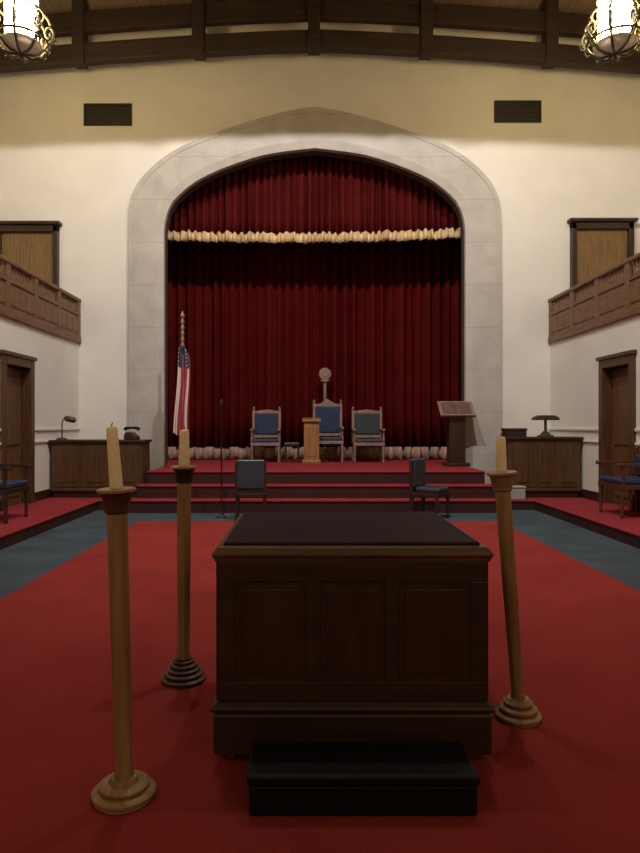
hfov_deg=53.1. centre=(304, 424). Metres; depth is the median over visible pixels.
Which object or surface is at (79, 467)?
desk
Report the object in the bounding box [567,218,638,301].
door
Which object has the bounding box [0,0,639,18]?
ceiling
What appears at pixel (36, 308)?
balcony railing
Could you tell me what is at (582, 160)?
wall
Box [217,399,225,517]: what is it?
staff
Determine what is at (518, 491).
box
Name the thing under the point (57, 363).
wall
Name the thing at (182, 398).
flag
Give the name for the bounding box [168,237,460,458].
stage curtain
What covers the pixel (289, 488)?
steps
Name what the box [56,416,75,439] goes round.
desk lamp
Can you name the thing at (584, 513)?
platform
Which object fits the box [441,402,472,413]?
book
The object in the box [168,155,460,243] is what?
valance
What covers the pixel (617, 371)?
door
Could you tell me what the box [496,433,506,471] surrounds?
candle
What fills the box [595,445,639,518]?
armchair
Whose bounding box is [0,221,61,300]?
door
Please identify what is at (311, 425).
pedestal
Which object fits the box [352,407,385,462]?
armchair
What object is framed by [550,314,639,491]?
wall
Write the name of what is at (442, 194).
trim
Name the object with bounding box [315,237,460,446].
drape
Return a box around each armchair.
[0,464,31,523]
[250,407,280,462]
[313,399,343,462]
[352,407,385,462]
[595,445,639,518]
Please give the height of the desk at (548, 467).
1.111 m
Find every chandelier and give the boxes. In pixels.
[0,0,56,63]
[579,0,639,63]
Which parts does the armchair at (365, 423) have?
leg, leg, backrest, frame, seat frame, seat, leg, leg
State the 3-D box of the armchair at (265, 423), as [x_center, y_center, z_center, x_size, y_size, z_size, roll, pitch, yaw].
[-0.871,0.205,14.282,0.678,1.250,0.629,0,0,0]
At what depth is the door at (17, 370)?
10.65 m
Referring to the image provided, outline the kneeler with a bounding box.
[246,741,479,815]
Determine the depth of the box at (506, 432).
11.78 m
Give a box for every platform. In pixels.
[0,497,132,549]
[511,497,639,548]
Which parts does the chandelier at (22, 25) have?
lamp shade, lamp shade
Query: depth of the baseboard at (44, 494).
11.38 m
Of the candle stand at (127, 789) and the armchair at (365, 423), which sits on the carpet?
the candle stand at (127, 789)
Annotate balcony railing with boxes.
[0,254,80,343]
[548,252,639,343]
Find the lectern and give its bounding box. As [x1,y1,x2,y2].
[437,401,475,466]
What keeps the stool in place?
on the floor at (170, 461)
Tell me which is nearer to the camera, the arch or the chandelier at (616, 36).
the chandelier at (616, 36)
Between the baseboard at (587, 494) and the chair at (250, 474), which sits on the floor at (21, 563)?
the chair at (250, 474)
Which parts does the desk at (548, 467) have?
panel, panel, panel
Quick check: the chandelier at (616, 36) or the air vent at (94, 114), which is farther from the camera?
the air vent at (94, 114)
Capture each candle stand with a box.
[91,486,155,813]
[161,465,205,688]
[486,470,541,727]
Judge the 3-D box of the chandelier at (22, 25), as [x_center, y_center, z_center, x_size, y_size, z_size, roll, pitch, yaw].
[-4.216,-6.989,9.499,0.931,3.141,0.929,0,0,11]
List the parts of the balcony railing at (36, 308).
post, post, panel, rail, rail, rail, post, post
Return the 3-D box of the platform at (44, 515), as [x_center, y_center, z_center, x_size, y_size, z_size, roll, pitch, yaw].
[-5.410,1.415,4.650,4.780,0.170,17.300,0,0,0]
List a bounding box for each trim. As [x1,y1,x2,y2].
[0,427,79,444]
[165,151,463,464]
[549,427,639,444]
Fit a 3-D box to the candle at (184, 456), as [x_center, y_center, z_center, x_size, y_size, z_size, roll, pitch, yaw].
[-0.704,0.124,3.730,0.064,0.231,0.064,0,0,0]
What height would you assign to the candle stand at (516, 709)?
1.257 m
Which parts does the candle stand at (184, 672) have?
plate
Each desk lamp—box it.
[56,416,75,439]
[531,415,559,436]
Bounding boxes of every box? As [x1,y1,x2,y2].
[501,428,526,436]
[511,485,525,499]
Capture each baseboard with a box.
[0,488,52,511]
[578,488,639,512]
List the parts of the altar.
frame, panel, panel, frame, cornice, panel, frame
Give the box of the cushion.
[246,741,479,785]
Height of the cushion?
0.045 m
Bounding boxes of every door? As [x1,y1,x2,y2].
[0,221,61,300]
[0,349,36,510]
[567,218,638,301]
[596,349,636,510]
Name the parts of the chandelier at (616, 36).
lamp shade, lamp shade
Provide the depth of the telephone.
11.79 m
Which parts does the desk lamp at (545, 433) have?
lamp shade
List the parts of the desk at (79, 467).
panel, panel, panel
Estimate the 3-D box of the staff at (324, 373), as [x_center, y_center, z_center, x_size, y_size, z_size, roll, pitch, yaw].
[0.464,-0.250,14.860,0.239,2.160,0.239,0,0,39]
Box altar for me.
[210,512,494,758]
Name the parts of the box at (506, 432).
lid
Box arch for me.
[128,107,500,483]
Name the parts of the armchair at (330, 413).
backrest, frame, seat, seat frame, leg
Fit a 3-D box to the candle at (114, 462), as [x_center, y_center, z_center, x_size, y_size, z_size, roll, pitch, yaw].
[-0.763,0.123,2.566,0.065,0.267,0.052,0,0,8]
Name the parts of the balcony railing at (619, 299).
post, post, rail, rail, rail, panel, post, post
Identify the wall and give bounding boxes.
[0,22,639,438]
[0,315,78,491]
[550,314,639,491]
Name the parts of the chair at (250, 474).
leg, seat frame, backrest, frame, leg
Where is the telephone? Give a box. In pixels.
[123,426,139,439]
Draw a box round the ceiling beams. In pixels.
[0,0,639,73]
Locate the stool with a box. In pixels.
[284,442,299,462]
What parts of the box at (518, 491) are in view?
lid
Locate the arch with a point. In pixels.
(476, 199)
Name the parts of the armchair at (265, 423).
seat frame, seat, frame, backrest, leg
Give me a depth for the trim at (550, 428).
11.57 m
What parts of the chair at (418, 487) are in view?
leg, frame, backrest, leg, seat frame, seat, leg, leg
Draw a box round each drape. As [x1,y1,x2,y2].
[168,239,315,446]
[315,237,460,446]
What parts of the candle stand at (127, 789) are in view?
plate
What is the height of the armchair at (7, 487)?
1.010 m
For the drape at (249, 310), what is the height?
8.000 m
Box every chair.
[235,459,265,520]
[409,458,449,517]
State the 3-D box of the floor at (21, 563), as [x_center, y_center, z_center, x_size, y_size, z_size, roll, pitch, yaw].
[0.200,1.600,6.400,16.000,0.200,20.800,0,0,0]
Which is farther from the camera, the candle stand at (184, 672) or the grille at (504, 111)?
the grille at (504, 111)
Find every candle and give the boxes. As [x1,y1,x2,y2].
[106,422,122,488]
[179,427,189,465]
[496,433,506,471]
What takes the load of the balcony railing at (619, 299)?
on the floor
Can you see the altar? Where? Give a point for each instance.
(331, 626)
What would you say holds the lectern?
on the steps
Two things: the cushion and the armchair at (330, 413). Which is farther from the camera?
the armchair at (330, 413)
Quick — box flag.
[173,311,190,435]
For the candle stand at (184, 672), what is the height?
1.250 m
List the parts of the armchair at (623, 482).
leg, arm post, arm, seat frame, seat, leg, arm post, arm, frame, leg, backrest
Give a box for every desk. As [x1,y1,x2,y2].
[48,439,151,497]
[498,436,583,497]
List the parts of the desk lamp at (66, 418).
lamp shade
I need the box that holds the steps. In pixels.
[129,465,495,512]
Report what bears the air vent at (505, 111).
in the wall at (582, 160)
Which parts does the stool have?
seat, leg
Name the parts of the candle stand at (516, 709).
plate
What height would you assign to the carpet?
0.012 m
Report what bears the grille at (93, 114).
attached to the air vent at (94, 114)
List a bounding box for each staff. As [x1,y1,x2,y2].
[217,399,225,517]
[319,368,330,460]
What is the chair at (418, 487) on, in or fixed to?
on the floor at (21, 563)
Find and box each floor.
[0,510,639,598]
[164,459,446,465]
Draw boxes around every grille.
[85,106,129,122]
[496,103,539,119]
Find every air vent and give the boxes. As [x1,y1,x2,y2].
[83,103,131,125]
[494,100,541,122]
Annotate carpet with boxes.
[0,521,639,852]
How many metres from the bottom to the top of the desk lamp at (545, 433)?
0.400 m
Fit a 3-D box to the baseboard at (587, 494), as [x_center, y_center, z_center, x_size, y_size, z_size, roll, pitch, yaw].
[5.085,1.250,4.650,0.030,0.160,17.300,0,0,0]
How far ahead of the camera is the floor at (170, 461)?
14.17 m
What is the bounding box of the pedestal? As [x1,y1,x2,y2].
[302,418,320,463]
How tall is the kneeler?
0.160 m
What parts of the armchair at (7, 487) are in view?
arm post, leg, arm, seat, seat frame, arm, arm post, leg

